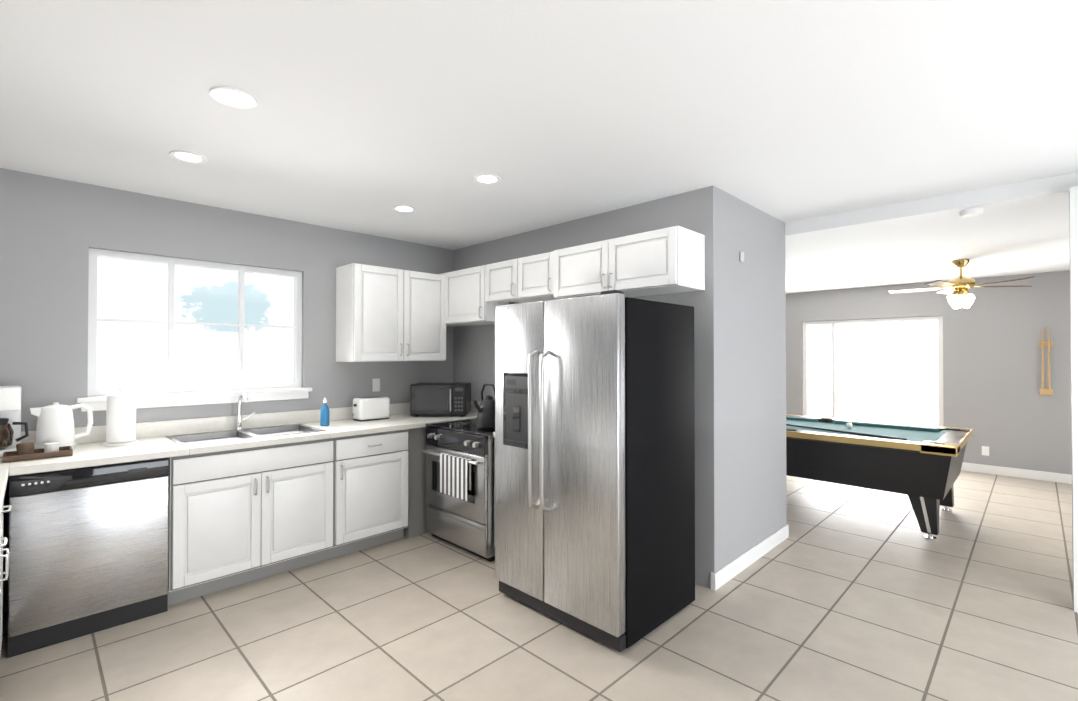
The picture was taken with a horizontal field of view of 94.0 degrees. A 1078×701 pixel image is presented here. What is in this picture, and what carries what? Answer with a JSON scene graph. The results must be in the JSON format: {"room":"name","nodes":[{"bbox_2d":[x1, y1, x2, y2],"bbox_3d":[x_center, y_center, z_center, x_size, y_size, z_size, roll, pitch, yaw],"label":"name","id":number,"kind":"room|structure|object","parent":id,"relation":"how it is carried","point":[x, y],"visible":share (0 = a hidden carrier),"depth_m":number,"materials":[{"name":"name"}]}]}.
{"room":"kitchen","nodes":[
{"label":"kitchen","id":0,"kind":"room"},
{"bbox_2d":[0,168,453,611],"bbox_3d":[-2.269,0.234,3.768,0.150,2.530,3.845,-1,-1,45],"label":"wall","id":1,"kind":"structure","parent":0,"point":[53,230],"depth_m":3.31,"materials":[{"name":"grey paint"}]},
{"bbox_2d":[77,387,311,411],"bbox_3d":[-2.348,0.338,3.581,0.090,0.087,1.398,-1,-1,45],"label":"window sill","id":2,"kind":"structure","parent":1,"relation":"attached to","point":[97,403],"depth_m":3.53,"materials":[{"name":"white"}]},
{"bbox_2d":[88,248,301,396],"bbox_3d":[-2.401,-0.173,3.639,0.060,0.936,1.294,-1,-1,45],"label":"kitchen window","id":3,"kind":"structure","parent":1,"relation":"in","point":[170,322],"depth_m":3.52,"materials":[{"name":"white plastic"}]},
{"bbox_2d":[21,402,409,445],"bbox_3d":[-2.154,0.529,3.757,0.019,0.100,3.688,-1,-1,45],"label":"backsplash","id":4,"kind":"structure","parent":1,"relation":"attached to","point":[198,425],"depth_m":3.57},
{"bbox_2d":[372,378,379,391],"bbox_3d":[-1.452,0.308,4.482,0.006,0.115,0.070,-1,-1,45],"label":"outlet","id":5,"kind":"object","parent":1,"relation":"attached to","point":[376,384],"visible":1,"depth_m":4.48,"materials":[{"name":"white plastic"}]},
{"bbox_2d":[336,263,451,361],"bbox_3d":[-1.266,-0.300,4.412,0.371,0.791,0.885,-1,-1,45],"label":"upper cabinet","id":6,"kind":"object","parent":1,"relation":"attached to","point":[384,314],"depth_m":4.22,"materials":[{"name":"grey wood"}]},
{"bbox_2d":[469,401,480,412],"bbox_3d":[-0.215,0.535,4.418,1.806,0.100,0.020,-1,-1,45],"label":"backsplash","id":7,"kind":"structure","parent":1,"relation":"attached to","point":[473,410],"depth_m":4.81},
{"bbox_2d":[0,470,1077,700],"bbox_3d":[2.172,1.543,3.211,7.230,0.100,9.320,-1,-1,45],"label":"floor","id":8,"kind":"structure","parent":0,"point":[842,592],"depth_m":2.66,"materials":[{"name":"beige tile"}]},
{"bbox_2d":[0,505,7,655],"bbox_3d":[-2.329,1.040,1.751,1.182,0.880,0.598,-1,-1,45],"label":"base cabinet","id":9,"kind":"object","parent":8,"relation":"on","point":[5,539],"depth_m":2.23,"materials":[{"name":"grey wood"}]},
{"bbox_2d":[0,458,11,516],"bbox_3d":[-1.787,0.575,1.229,4.096,0.040,0.612,-1,-1,45],"label":"countertop","id":10,"kind":"structure","parent":9,"relation":"on","point":[3,466],"depth_m":2.23,"materials":[{"name":"white stone"}]},
{"bbox_2d":[8,505,11,575],"bbox_3d":[-2.978,1.046,2.394,0.758,0.880,0.598,-1,-1,45],"label":"base cabinet","id":11,"kind":"object","parent":8,"relation":"on","point":[10,507],"depth_m":2.04,"materials":[{"name":"grey wood"}]},
{"bbox_2d":[8,458,168,657],"bbox_3d":[-2.542,1.053,2.849,0.604,0.871,0.631,-1,-1,45],"label":"stainless steel dishwasher","id":12,"kind":"object","parent":8,"relation":"on","point":[88,548],"visible":1,"depth_m":2.61,"materials":[{"name":"silver metal"}]},
{"bbox_2d":[164,437,347,605],"bbox_3d":[-1.986,1.056,3.467,0.658,0.880,1.015,-1,-1,45],"label":"base cabinet","id":13,"kind":"object","parent":8,"relation":"on","point":[253,496],"depth_m":3.19,"materials":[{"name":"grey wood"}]},
{"bbox_2d":[8,413,476,475],"bbox_3d":[-1.707,0.599,3.744,0.672,0.040,3.076,-1,-1,45],"label":"countertop","id":14,"kind":"structure","parent":13,"relation":"on","point":[93,453],"depth_m":3.07,"materials":[{"name":"white stone"}]},
{"bbox_2d":[0,385,28,457],"bbox_3d":[-2.937,0.383,2.730,0.240,0.370,0.232,-1,-1,45],"label":"drip coffee maker","id":15,"kind":"object","parent":14,"relation":"on","point":[11,423],"visible":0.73,"depth_m":2.70,"materials":[{"name":"white plastic"}]},
{"bbox_2d":[2,442,72,462],"bbox_3d":[-2.672,0.529,2.683,0.180,0.078,0.260,-1,-1,45],"label":"tray","id":16,"kind":"object","parent":14,"relation":"on","point":[25,451],"visible":0.98,"depth_m":2.65,"materials":[{"name":"brown wood"}]},
{"bbox_2d":[30,402,92,448],"bbox_3d":[-2.759,0.433,2.909,0.176,0.272,0.267,-1,-1,45],"label":"kettle","id":17,"kind":"object","parent":14,"relation":"on","point":[55,421],"visible":0.88,"depth_m":2.85,"materials":[{"name":"white ceramic"}]},
{"bbox_2d":[103,387,138,445],"bbox_3d":[-2.561,0.397,3.081,0.170,0.349,0.170,-1,-1,45],"label":"paper towel holder","id":18,"kind":"object","parent":14,"relation":"on","point":[121,419],"visible":1,"depth_m":3.03,"materials":[{"name":"white paper"}]},
{"bbox_2d":[168,425,323,444],"bbox_3d":[-2.008,0.669,3.473,0.494,0.194,0.864,-1,-1,45],"label":"sink","id":19,"kind":"object","parent":14,"relation":"in","point":[261,430],"depth_m":3.53,"materials":[{"name":"silver metal"}]},
{"bbox_2d":[236,393,255,428],"bbox_3d":[-2.087,0.438,3.607,0.204,0.272,0.131,-1,-1,45],"label":"faucet","id":20,"kind":"object","parent":14,"relation":"on","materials":[{"name":"silver metal"}]},
{"bbox_2d":[320,398,329,425],"bbox_3d":[-1.646,0.471,3.863,0.066,0.215,0.066,-1,-1,45],"label":"dish soap bottle","id":21,"kind":"object","parent":14,"relation":"on","point":[324,416],"visible":1,"depth_m":3.84,"materials":[{"name":"blue plastic"}]},
{"bbox_2d":[352,396,389,421],"bbox_3d":[-1.420,0.489,4.233,0.160,0.186,0.285,-1,-1,45],"label":"toaster","id":22,"kind":"object","parent":14,"relation":"on","point":[370,408],"visible":1,"depth_m":4.16,"materials":[{"name":"white plastic"}]},
{"bbox_2d":[410,382,470,416],"bbox_3d":[-0.886,0.443,4.565,0.490,0.285,0.349,0,-1,0],"label":"microwave","id":23,"kind":"object","parent":14,"relation":"on","point":[442,399],"visible":1,"depth_m":4.40,"materials":[{"name":"plastic"}]},
{"bbox_2d":[348,429,411,553],"bbox_3d":[-1.490,1.061,3.969,0.658,0.880,0.663,-1,-1,45],"label":"base cabinet","id":24,"kind":"object","parent":8,"relation":"on","point":[379,464],"depth_m":3.80,"materials":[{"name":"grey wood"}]},
{"bbox_2d":[412,429,494,536],"bbox_3d":[-0.954,1.066,4.546,0.606,0.880,0.871,-1,-1,45],"label":"base cabinet","id":25,"kind":"object","parent":8,"relation":"on","point":[418,435],"depth_m":4.09,"materials":[{"name":"grey wood"}]},
{"bbox_2d":[422,418,494,561],"bbox_3d":[-0.404,1.024,4.025,0.760,0.955,0.824,-1,-1,45],"label":"range","id":26,"kind":"object","parent":8,"relation":"on","point":[460,480],"visible":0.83,"depth_m":3.68,"materials":[{"name":"silver metal"}]},
{"bbox_2d":[473,384,494,428],"bbox_3d":[-0.399,0.418,3.779,0.188,0.333,0.240,-1,-1,45],"label":"kettle","id":27,"kind":"object","parent":26,"relation":"on","point":[485,408],"visible":0.83,"depth_m":3.73,"materials":[{"name":"metal"}]},
{"bbox_2d":[495,290,694,651],"bbox_3d":[0.299,0.600,2.984,0.920,1.783,0.831,-1,-1,45],"label":"refrigerator","id":28,"kind":"object","parent":8,"relation":"on","point":[595,467],"visible":1,"depth_m":2.66,"materials":[{"name":"silver metal"}]},
{"bbox_2d":[454,186,786,588],"bbox_3d":[0.511,0.241,4.619,2.905,2.530,1.275,-1,-1,45],"label":"wall block","id":29,"kind":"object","parent":8,"relation":"on","point":[740,398],"visible":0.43,"depth_m":3.49,"materials":[{"name":"grey paint"}]},
{"bbox_2d":[448,266,494,325],"bbox_3d":[-0.527,-0.483,4.515,0.644,0.475,0.336,-1,-1,45],"label":"upper cabinet","id":30,"kind":"object","parent":29,"relation":"attached to","point":[464,308],"depth_m":4.40,"materials":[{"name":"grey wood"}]},
{"bbox_2d":[480,260,507,305],"bbox_3d":[-0.182,-0.548,4.160,0.456,0.350,0.356,-1,-1,45],"label":"upper cabinet","id":31,"kind":"object","parent":29,"relation":"attached to","point":[494,276],"depth_m":4.13,"materials":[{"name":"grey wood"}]},
{"bbox_2d":[508,253,543,302],"bbox_3d":[0.082,-0.551,3.898,0.511,0.350,0.356,-1,-1,45],"label":"upper cabinet","id":32,"kind":"object","parent":29,"relation":"attached to","point":[525,274],"depth_m":3.87,"materials":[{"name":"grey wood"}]},
{"bbox_2d":[544,226,704,300],"bbox_3d":[0.557,-0.555,3.429,1.044,0.350,0.356,-1,-1,45],"label":"upper cabinet","id":33,"kind":"object","parent":29,"relation":"attached to","point":[669,260],"depth_m":3.18,"materials":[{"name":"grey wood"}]},
{"bbox_2d":[740,251,743,262],"bbox_3d":[1.388,-0.640,3.438,0.014,0.070,0.050,-1,-1,45],"label":"switch plate","id":34,"kind":"object","parent":29,"relation":"attached to","point":[742,257],"visible":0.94,"depth_m":3.43,"materials":[{"name":"grey plastic"}]},
{"bbox_2d":[711,524,788,590],"bbox_3d":[1.526,1.444,3.574,0.032,0.105,1.260,-1,-1,45],"label":"baseboard","id":35,"kind":"structure","parent":8,"relation":"on","point":[729,571],"depth_m":3.46,"materials":[{"name":"white wood"}]},
{"bbox_2d":[786,414,972,539],"bbox_3d":[2.753,1.125,5.103,2.428,0.772,1.388,-1,-1,45],"label":"pool table","id":36,"kind":"object","parent":8,"relation":"on","point":[921,466],"visible":0.71,"depth_m":4.26,"materials":[{"name":"black laminate"}]},
{"bbox_2d":[786,424,906,440],"bbox_3d":[2.767,0.767,4.905,1.405,0.025,0.418,-1,-1,45],"label":"pool cue","id":37,"kind":"object","parent":36,"relation":"on","point":[871,435],"visible":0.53,"depth_m":4.64,"materials":[{"name":"brown wood"}]},
{"bbox_2d":[0,0,1077,249],"bbox_3d":[0.695,-1.111,1.744,7.230,0.120,5.120,-1,-1,45],"label":"ceiling","id":38,"kind":"structure","parent":0,"point":[364,116],"depth_m":2.13,"materials":[{"name":"white paint"}]},
{"bbox_2d":[169,150,206,163],"bbox_3d":[-1.884,-1.037,2.698,0.171,0.007,0.171,0,-1,0],"label":"recessed light","id":39,"kind":"object","parent":38,"relation":"in","point":[184,156],"depth_m":2.69,"materials":[{"name":"white plastic"}]},
{"bbox_2d":[209,86,256,108],"bbox_3d":[-1.262,-1.043,2.076,0.171,0.007,0.171,0,-1,0],"label":"recessed light","id":40,"kind":"object","parent":38,"relation":"in","point":[232,97],"depth_m":2.07,"materials":[{"name":"white plastic"}]},
{"bbox_2d":[392,205,415,212],"bbox_3d":[-0.980,-1.028,3.654,0.171,0.007,0.171,0,-1,0],"label":"recessed light","id":41,"kind":"object","parent":38,"relation":"in","point":[399,208],"depth_m":3.64,"materials":[{"name":"white plastic"}]},
{"bbox_2d":[473,174,501,184],"bbox_3d":[-0.312,-1.034,3.035,0.171,0.007,0.171,0,-1,0],"label":"recessed light","id":42,"kind":"object","parent":38,"relation":"in","point":[488,179],"depth_m":3.03,"materials":[{"name":"white plastic"}]},
{"bbox_2d":[786,271,1071,474],"bbox_3d":[5.398,0.309,6.482,6.930,2.430,0.150,-1,-1,45],"label":"wall","id":43,"kind":"structure","parent":0,"point":[1002,408],"depth_m":6.17,"materials":[{"name":"grey paint"}]},
{"bbox_2d":[803,316,943,425],"bbox_3d":[4.694,0.290,7.171,1.696,1.476,0.060,-1,-1,45],"label":"room window","id":44,"kind":"structure","parent":43,"relation":"in","point":[806,351],"depth_m":7.42,"materials":[{"name":"white"}]},
{"bbox_2d":[982,446,988,455],"bbox_3d":[5.535,1.244,6.227,0.070,0.115,0.006,-1,-1,45],"label":"outlet","id":45,"kind":"object","parent":43,"relation":"attached to","point":[985,450],"visible":1,"depth_m":6.22,"materials":[{"name":"white plastic"}]},
{"bbox_2d":[961,462,1071,483],"bbox_3d":[5.341,1.471,6.414,6.930,0.105,0.012,-1,-1,45],"label":"baseboard","id":46,"kind":"structure","parent":43,"relation":"attached to","point":[989,469],"depth_m":6.01,"materials":[{"name":"white wood"}]},
{"bbox_2d":[1039,328,1052,394],"bbox_3d":[5.897,0.128,5.843,0.110,0.780,0.054,-1,-1,45],"label":"cue rack","id":47,"kind":"object","parent":43,"relation":"attached to","point":[1048,345],"visible":0.96,"depth_m":5.84,"materials":[{"name":"brown wood"}]},
{"bbox_2d":[785,172,1077,293],"bbox_3d":[3.973,-1.030,5.055,7.230,0.220,4.200,-1,-1,45],"label":"ceiling","id":48,"kind":"structure","parent":0,"point":[1019,228],"depth_m":4.23,"materials":[{"name":"white paint"}]},
{"bbox_2d":[888,259,1034,308],"bbox_3d":[4.265,-0.673,5.136,1.149,0.489,1.194,-1,-1,45],"label":"ceiling fan","id":49,"kind":"object","parent":48,"relation":"hanging from","point":[958,288],"visible":1,"depth_m":5.06,"materials":[{"name":"gold metal"}]},
{"bbox_2d":[959,207,984,216],"bbox_3d":[2.882,-0.918,3.348,0.130,0.034,0.130,-1,-1,45],"label":"smoke detector","id":50,"kind":"object","parent":48,"relation":"attached to","point":[973,212],"visible":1,"depth_m":3.31,"materials":[{"name":"white plastic"}]},
{"bbox_2d":[1069,186,1077,611],"bbox_3d":[4.027,0.267,2.017,2.596,2.430,0.145,-1,-1,45],"label":"door frame","id":51,"kind":"structure","parent":0,"point":[1074,264],"depth_m":2.87,"materials":[{"name":"white wood"}]},
{"label":"outside","id":52,"kind":"structure","parent":0,"visible":0},
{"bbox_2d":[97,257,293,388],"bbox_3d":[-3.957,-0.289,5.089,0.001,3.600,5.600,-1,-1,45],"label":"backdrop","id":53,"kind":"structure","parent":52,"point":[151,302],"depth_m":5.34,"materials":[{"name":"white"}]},
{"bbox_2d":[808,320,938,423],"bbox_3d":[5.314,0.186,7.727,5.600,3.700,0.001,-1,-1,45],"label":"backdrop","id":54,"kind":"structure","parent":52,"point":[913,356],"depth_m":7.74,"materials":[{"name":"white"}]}
]}

